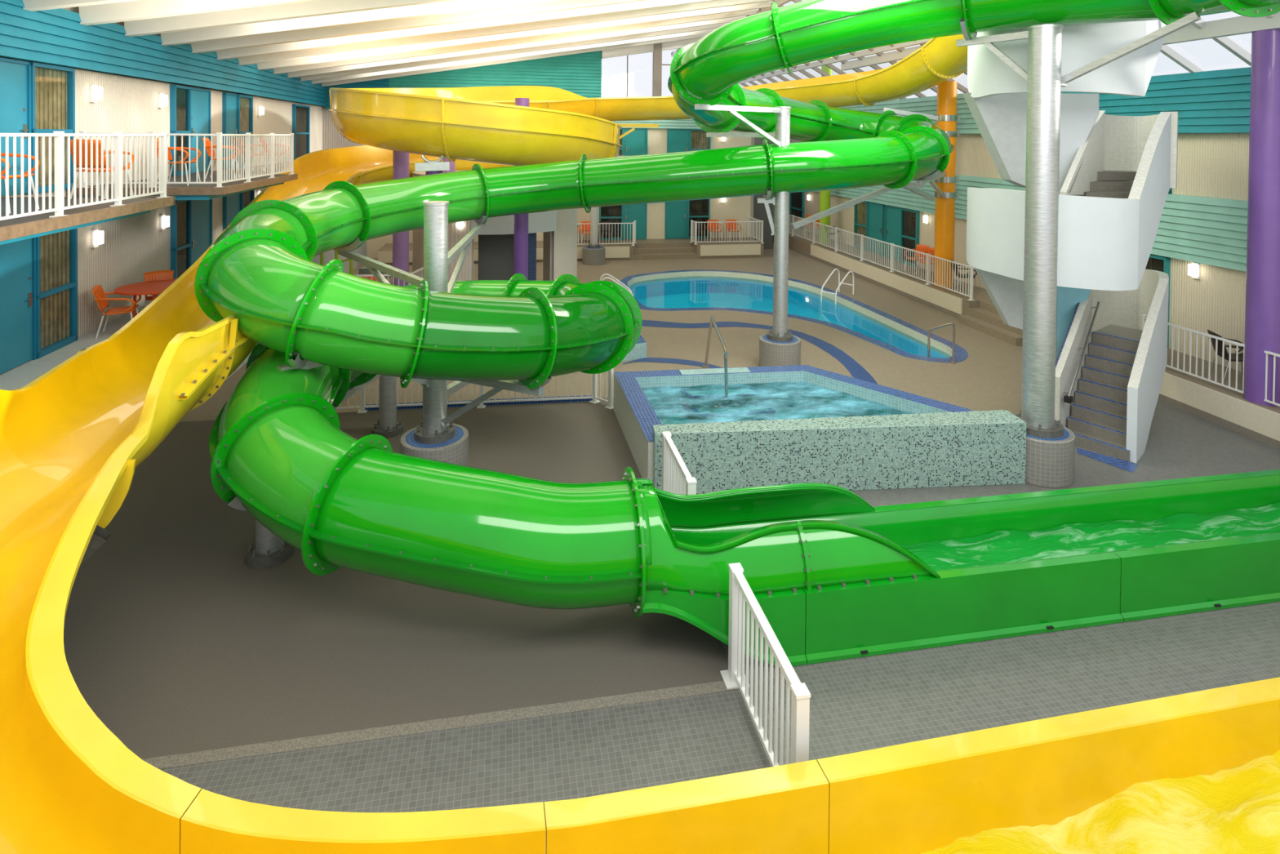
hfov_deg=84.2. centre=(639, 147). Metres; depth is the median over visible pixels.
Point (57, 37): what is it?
siding
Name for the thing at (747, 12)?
ceiling beam
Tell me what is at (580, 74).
siding
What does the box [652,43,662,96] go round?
post
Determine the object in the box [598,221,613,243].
armchair
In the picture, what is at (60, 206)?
metal railing
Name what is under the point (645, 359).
inlay
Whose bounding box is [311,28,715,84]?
ceiling beam
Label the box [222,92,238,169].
door
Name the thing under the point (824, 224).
armchair
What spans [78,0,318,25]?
ceiling beam
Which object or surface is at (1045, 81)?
support column
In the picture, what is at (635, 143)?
door
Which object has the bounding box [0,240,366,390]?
floor
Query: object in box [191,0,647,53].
ceiling beam
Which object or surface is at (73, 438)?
water slide
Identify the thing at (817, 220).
armchair
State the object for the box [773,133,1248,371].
wall
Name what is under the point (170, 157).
armchair
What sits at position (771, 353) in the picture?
plinth
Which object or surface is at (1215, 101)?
siding
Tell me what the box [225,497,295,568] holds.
support column
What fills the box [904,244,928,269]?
armchair
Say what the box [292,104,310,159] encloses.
window
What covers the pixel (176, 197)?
soffit
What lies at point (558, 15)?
ceiling beam
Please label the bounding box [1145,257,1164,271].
curtain
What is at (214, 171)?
slab
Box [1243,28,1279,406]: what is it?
column
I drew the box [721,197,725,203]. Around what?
wall sconce
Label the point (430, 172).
column
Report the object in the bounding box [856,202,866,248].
curtain
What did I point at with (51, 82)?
curtain
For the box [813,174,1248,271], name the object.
siding
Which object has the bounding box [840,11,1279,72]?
beam
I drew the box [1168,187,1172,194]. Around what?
window
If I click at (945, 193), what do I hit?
column
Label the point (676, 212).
door
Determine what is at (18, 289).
door
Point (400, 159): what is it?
column
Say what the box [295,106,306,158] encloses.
curtain
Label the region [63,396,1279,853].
floor
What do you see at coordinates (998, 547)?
water
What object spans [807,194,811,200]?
wall sconce
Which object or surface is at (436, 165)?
bracket
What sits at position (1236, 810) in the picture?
water
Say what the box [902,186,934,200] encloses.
diagonal brace
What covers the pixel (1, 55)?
soffit
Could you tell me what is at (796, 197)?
curtain
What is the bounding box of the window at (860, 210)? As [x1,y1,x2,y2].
[853,200,867,251]
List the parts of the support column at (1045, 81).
plate, cap plate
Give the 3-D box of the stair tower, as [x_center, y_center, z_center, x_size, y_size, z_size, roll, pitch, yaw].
[8.289,1.238,13.595,5.472,7.671,2.976,0,1,-44]
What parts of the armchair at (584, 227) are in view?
backrest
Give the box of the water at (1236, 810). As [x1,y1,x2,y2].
[921,749,1279,853]
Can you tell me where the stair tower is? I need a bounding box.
[962,19,1178,462]
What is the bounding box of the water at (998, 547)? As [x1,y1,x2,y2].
[899,502,1279,570]
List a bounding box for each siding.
[0,0,326,106]
[324,50,601,108]
[324,78,389,108]
[611,118,701,128]
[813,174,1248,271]
[836,93,980,133]
[1061,66,1250,133]
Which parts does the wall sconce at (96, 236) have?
lamp shade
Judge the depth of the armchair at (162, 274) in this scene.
14.04 m
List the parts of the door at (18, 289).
handle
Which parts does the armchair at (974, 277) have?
backrest, seat, armrest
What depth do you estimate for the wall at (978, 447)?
10.37 m
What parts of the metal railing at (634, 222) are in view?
rail, rail, post, post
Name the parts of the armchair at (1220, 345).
leg, backrest, leg, seat, armrest, armrest, leg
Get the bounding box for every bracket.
[414,154,449,171]
[882,107,938,119]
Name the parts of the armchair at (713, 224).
backrest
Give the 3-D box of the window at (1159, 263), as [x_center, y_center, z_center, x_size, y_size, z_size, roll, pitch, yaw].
[11.524,3.411,15.947,0.120,2.000,0.788,0,1,-10]
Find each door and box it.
[0,57,31,195]
[0,237,36,373]
[191,87,210,173]
[191,199,212,264]
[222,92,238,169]
[222,192,241,230]
[622,203,647,239]
[623,128,648,155]
[664,200,688,239]
[666,128,689,152]
[866,201,884,256]
[884,204,902,261]
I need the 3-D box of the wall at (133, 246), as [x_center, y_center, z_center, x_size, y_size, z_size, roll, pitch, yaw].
[-10.614,0.993,15.705,0.200,7.600,26.700,0,1,-10]
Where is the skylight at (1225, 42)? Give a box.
[601,0,1274,99]
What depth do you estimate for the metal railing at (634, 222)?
29.37 m
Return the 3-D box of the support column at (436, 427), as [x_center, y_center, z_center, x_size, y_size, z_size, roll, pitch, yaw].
[-3.757,2.516,12.491,3.804,3.494,7.686,0,1,-19]
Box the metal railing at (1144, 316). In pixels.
[1142,314,1279,406]
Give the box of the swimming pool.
[618,269,968,362]
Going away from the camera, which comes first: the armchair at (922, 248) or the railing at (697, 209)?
the armchair at (922, 248)
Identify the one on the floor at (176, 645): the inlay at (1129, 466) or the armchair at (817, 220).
the inlay at (1129, 466)
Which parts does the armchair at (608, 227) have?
backrest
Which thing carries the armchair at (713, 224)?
on the floor at (668, 248)
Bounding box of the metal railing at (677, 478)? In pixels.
[662,431,697,494]
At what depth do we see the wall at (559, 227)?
20.11 m
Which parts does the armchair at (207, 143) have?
leg, backrest, armrest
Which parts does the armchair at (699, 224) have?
backrest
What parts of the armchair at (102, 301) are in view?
leg, backrest, leg, armrest, seat, armrest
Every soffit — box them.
[0,55,321,106]
[0,182,284,244]
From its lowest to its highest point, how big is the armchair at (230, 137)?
0.881 m
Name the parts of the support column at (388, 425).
plate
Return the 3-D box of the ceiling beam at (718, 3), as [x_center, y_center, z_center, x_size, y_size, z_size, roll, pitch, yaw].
[-3.217,-3.754,21.073,15.930,3.069,0.540,0,1,-10]
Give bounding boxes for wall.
[0,6,322,337]
[322,106,751,257]
[412,169,577,281]
[652,409,1026,493]
[750,137,773,238]
[753,194,773,248]
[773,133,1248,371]
[810,244,1279,440]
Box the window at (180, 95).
[169,84,191,176]
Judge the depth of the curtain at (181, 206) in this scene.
16.43 m
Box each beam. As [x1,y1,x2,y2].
[22,0,137,11]
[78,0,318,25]
[124,0,454,36]
[160,0,561,45]
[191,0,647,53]
[216,0,716,60]
[238,0,775,65]
[257,0,771,70]
[273,8,756,74]
[287,16,742,78]
[300,22,728,80]
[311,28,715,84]
[321,33,706,86]
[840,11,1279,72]
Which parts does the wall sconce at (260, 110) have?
lamp shade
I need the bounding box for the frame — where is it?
[320,250,352,274]
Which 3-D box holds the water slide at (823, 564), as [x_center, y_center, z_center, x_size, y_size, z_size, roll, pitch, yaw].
[2.363,0.881,12.476,17.569,8.177,14.180,0,1,-26]
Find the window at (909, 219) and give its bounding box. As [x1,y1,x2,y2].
[900,208,919,267]
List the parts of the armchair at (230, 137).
backrest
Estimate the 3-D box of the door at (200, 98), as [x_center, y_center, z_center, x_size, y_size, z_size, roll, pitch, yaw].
[-10.731,-0.408,17.248,0.130,2.050,1.161,0,1,-10]
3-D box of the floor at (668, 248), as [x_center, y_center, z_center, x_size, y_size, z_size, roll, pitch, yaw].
[-2.608,4.346,29.904,15.786,0.600,1.800,0,1,-10]
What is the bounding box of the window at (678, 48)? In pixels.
[626,48,679,97]
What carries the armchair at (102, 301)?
on the floor at (19, 376)
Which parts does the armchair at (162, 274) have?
seat, backrest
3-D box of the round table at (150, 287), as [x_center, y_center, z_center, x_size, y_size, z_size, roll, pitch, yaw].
[-9.180,2.985,13.401,1.232,0.721,1.240,1,1,0]
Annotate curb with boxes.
[142,680,734,768]
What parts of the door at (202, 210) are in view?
handle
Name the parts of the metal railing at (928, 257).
post, post, post, post, rail, rail, post, post, post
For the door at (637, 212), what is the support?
in the wall at (738, 208)
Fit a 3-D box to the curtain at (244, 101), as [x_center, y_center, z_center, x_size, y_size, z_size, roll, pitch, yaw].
[-11.307,-0.461,20.148,0.010,2.010,1.045,0,1,-10]
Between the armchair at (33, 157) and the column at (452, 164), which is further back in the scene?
the column at (452, 164)
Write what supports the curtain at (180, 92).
hanging from the window at (180, 95)
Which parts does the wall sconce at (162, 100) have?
lamp shade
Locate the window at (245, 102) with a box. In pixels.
[238,93,253,168]
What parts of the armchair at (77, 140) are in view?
leg, backrest, leg, seat, leg, armrest, leg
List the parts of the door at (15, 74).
handle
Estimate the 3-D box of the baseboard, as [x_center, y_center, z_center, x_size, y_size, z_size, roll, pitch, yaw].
[9.056,4.834,21.080,0.070,0.140,22.000,0,1,-10]
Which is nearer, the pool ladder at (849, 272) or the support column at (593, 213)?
the pool ladder at (849, 272)
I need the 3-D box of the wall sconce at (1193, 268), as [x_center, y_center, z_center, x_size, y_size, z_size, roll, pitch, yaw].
[11.693,2.598,14.937,0.145,0.320,0.180,0,1,-10]
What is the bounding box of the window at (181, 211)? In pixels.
[170,200,191,279]
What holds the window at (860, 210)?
in the wall at (1210, 165)
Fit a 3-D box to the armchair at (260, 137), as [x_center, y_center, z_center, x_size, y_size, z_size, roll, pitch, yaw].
[-9.755,0.164,18.865,0.665,0.881,0.630,0,1,-20]
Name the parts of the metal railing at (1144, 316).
post, rail, rail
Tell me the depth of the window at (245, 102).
20.32 m
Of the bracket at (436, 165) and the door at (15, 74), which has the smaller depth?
the door at (15, 74)
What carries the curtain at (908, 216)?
hanging from the window at (909, 219)
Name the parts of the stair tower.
handrail, handrail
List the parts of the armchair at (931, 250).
backrest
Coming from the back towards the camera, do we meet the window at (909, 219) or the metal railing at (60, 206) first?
the window at (909, 219)
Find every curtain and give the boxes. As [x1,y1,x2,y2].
[35,66,66,186]
[40,230,70,348]
[176,88,186,171]
[177,200,186,278]
[240,97,248,164]
[243,191,250,208]
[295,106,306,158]
[617,128,622,155]
[791,191,801,221]
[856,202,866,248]
[902,210,915,263]
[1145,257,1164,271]
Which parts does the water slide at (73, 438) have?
slide bracket, arm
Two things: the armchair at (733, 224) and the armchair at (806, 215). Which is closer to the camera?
the armchair at (733, 224)
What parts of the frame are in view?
leg, leg, leg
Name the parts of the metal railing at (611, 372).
rail, post, rail, post, post, rail, post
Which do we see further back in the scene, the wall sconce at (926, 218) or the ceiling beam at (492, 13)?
the wall sconce at (926, 218)
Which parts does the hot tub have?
rim panel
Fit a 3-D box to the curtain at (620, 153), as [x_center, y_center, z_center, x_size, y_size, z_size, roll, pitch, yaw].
[-1.242,0.092,30.980,0.995,1.860,0.010,0,1,-10]
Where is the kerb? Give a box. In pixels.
[364,395,592,410]
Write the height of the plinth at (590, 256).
0.654 m
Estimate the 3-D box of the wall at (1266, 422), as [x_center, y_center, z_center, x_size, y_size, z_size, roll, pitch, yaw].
[9.205,4.557,20.340,0.050,0.440,20.500,0,1,-10]
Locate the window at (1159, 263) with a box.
[1145,253,1170,348]
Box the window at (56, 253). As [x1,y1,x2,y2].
[35,228,77,359]
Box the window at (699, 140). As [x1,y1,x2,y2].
[689,128,711,151]
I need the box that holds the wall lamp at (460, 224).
[455,221,464,229]
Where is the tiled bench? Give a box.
[621,334,646,361]
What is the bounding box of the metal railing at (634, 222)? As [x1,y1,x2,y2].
[577,220,636,245]
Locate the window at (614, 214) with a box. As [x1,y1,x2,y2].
[599,204,622,239]
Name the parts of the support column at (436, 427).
plate, cap plate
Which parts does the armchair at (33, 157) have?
armrest, leg, seat, armrest, leg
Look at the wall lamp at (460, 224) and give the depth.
19.16 m
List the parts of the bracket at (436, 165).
arm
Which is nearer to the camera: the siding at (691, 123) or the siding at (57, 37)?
the siding at (57, 37)
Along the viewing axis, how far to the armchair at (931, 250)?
23.89 m
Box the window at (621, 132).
[617,128,623,155]
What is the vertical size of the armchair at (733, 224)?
0.881 m
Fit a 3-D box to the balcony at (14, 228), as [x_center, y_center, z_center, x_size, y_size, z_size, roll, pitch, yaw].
[-7.600,0.869,6.709,2.460,0.135,7.920,0,1,-10]
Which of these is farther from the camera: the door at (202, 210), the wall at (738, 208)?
the wall at (738, 208)
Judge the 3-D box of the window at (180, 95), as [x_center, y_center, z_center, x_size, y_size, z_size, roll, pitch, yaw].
[-10.557,-0.391,16.275,0.120,2.050,0.817,0,1,-10]
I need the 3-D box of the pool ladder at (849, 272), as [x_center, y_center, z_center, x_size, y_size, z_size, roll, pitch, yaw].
[6.485,4.592,23.242,1.071,1.104,0.588,0,1,-41]
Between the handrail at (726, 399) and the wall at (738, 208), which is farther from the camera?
the wall at (738, 208)
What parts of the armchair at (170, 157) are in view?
backrest, leg, armrest, seat, armrest, leg, leg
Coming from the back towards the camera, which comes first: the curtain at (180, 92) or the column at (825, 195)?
the column at (825, 195)
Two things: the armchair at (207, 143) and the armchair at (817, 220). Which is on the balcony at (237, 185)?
the armchair at (207, 143)
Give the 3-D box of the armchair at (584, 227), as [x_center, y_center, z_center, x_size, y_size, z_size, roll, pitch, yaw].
[-2.235,3.609,30.131,0.630,0.881,0.664,0,1,-10]
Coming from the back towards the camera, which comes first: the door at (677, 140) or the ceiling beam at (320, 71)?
the door at (677, 140)
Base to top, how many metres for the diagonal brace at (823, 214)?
1.021 m
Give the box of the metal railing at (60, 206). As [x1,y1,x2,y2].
[0,130,167,220]
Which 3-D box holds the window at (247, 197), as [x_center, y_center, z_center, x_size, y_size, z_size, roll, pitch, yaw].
[-11.336,2.161,20.400,0.120,2.100,0.937,0,1,-10]
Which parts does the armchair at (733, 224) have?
backrest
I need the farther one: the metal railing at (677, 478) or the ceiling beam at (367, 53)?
the ceiling beam at (367, 53)
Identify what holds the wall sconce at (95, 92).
attached to the wall at (133, 246)
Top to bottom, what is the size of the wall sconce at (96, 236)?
0.320 m
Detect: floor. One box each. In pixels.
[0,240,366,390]
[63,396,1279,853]
[179,241,1022,422]
[377,237,764,265]
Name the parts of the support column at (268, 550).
plate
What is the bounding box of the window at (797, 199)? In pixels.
[789,191,804,230]
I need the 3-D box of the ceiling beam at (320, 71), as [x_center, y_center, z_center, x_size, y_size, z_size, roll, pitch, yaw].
[-4.012,-3.830,25.380,15.930,3.069,0.540,0,1,-10]
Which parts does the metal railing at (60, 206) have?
post, rail, rail, post, post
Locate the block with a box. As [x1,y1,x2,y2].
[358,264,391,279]
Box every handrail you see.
[702,315,730,402]
[927,322,955,364]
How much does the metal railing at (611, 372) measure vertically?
1.072 m
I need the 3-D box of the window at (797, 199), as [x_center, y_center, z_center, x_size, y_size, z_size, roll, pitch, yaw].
[7.898,3.060,35.601,0.120,2.000,1.564,0,1,-10]
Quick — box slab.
[191,162,287,173]
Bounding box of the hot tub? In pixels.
[613,364,974,483]
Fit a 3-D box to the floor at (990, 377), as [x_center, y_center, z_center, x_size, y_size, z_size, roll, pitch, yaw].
[-1.428,4.737,24.978,25.984,0.001,30.132,1,1,0]
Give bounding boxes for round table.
[114,280,175,317]
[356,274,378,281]
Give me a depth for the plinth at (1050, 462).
10.52 m
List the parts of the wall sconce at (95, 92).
lamp shade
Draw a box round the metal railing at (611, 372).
[334,368,613,413]
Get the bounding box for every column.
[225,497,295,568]
[276,200,551,444]
[332,374,404,438]
[392,150,409,285]
[425,170,443,175]
[443,157,455,173]
[513,97,528,279]
[587,206,599,248]
[678,93,793,342]
[818,57,832,243]
[912,80,959,287]
[955,11,1201,438]
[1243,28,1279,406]
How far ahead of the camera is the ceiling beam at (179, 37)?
15.77 m
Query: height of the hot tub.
0.726 m
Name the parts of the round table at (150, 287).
leg, leg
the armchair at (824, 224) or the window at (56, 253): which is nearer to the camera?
the window at (56, 253)
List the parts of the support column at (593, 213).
plate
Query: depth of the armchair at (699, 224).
31.22 m
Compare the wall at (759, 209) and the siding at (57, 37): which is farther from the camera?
the wall at (759, 209)
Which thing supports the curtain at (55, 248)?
hanging from the window at (56, 253)
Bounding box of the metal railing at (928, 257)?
[773,209,974,300]
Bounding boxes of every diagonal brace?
[790,182,924,229]
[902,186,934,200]
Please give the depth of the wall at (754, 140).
32.22 m
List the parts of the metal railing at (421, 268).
rail, rail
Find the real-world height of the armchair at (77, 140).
0.881 m
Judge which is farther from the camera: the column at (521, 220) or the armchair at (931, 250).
the armchair at (931, 250)
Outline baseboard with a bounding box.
[795,248,1279,449]
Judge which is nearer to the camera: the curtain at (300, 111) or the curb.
the curb
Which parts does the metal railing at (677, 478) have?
post, rail, post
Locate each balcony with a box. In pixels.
[0,195,174,241]
[66,173,297,195]
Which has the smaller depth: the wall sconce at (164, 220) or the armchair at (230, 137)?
the wall sconce at (164, 220)
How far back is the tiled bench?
16.38 m
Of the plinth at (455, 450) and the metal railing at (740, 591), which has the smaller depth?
the metal railing at (740, 591)
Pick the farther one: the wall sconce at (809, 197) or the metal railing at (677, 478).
the wall sconce at (809, 197)
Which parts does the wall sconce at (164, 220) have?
lamp shade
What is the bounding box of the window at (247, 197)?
[241,190,254,209]
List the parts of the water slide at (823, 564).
panel, panel, panel, panel, panel, panel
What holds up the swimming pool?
in the floor at (990, 377)
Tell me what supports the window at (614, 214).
in the wall at (738, 208)
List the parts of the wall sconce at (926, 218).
lamp shade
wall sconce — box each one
[88,84,102,102]
[90,229,103,248]
[157,93,168,108]
[159,214,169,230]
[257,105,264,116]
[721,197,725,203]
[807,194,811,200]
[923,214,929,224]
[1187,262,1200,279]
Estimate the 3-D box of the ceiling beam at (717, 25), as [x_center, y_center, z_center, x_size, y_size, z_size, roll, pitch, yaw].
[-4.277,-3.856,26.816,15.930,3.069,0.540,0,1,-10]
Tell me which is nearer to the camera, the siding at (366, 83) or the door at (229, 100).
the door at (229, 100)
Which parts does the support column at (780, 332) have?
arm, plate, cap plate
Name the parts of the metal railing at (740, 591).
post, rail, rail, post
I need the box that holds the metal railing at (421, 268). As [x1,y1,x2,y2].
[355,266,423,285]
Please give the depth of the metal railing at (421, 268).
17.81 m
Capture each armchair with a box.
[0,152,39,213]
[66,138,133,199]
[91,284,141,338]
[143,270,176,307]
[156,137,200,185]
[202,137,239,178]
[230,137,265,171]
[260,137,287,170]
[580,221,590,242]
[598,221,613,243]
[693,219,706,241]
[706,219,723,236]
[725,219,741,240]
[795,214,812,231]
[804,219,819,235]
[823,223,839,243]
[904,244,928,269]
[915,247,934,274]
[951,259,977,292]
[1207,329,1243,382]
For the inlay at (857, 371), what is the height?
0.001 m
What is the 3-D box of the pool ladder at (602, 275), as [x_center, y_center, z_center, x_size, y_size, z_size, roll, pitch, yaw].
[-0.728,4.538,22.128,1.071,1.104,0.588,0,1,-6]
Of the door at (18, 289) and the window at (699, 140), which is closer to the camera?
the door at (18, 289)
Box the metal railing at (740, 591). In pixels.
[720,562,810,766]
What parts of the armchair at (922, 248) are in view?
seat, backrest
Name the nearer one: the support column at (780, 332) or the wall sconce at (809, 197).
the support column at (780, 332)
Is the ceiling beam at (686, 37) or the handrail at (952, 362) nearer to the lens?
the handrail at (952, 362)
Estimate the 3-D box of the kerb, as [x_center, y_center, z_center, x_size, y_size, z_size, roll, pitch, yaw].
[-3.003,4.874,13.525,4.299,0.060,0.160,0,1,-8]
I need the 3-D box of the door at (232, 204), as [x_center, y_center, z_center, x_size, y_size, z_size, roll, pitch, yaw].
[-11.145,2.179,19.392,0.130,2.100,1.116,0,1,-10]
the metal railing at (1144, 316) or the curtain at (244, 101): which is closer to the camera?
the metal railing at (1144, 316)
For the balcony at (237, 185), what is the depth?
13.26 m
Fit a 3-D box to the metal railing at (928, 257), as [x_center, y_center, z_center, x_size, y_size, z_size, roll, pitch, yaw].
[7.832,3.684,28.690,0.152,0.972,17.682,0,1,-10]
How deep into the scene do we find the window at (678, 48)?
31.01 m
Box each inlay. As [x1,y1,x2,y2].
[622,357,723,368]
[641,320,878,384]
[1075,447,1137,472]
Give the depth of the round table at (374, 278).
18.78 m
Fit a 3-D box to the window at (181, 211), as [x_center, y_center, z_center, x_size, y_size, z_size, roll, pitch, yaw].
[-10.588,2.233,16.344,0.120,2.100,0.819,0,1,-10]
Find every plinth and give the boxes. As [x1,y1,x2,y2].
[400,423,468,466]
[582,245,604,265]
[759,333,800,366]
[1025,426,1075,488]
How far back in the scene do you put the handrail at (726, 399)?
13.10 m
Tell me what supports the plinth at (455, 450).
on the floor at (176, 645)
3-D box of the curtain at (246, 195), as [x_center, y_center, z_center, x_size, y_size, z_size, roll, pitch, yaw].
[-11.371,2.160,20.394,0.010,2.060,0.897,0,1,-10]
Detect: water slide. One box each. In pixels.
[0,34,1279,853]
[194,0,1279,666]
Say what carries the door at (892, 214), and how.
in the wall at (1210, 165)
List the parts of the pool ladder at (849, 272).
rail, rail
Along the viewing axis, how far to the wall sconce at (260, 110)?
21.36 m
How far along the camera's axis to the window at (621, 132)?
31.03 m
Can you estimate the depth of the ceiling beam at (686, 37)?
29.37 m
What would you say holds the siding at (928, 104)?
attached to the wall at (1210, 165)
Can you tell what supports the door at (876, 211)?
in the wall at (1210, 165)
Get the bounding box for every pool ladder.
[600,273,633,296]
[820,268,853,308]
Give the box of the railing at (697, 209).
[687,199,764,244]
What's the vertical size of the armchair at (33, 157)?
0.881 m
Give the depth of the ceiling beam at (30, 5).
10.94 m
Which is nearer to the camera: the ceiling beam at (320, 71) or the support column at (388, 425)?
the support column at (388, 425)
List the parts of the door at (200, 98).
handle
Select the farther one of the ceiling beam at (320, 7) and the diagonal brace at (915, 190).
the diagonal brace at (915, 190)
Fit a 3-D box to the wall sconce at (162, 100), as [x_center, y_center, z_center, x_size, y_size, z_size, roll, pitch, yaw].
[-10.364,-1.016,15.376,0.145,0.320,0.180,0,1,-10]

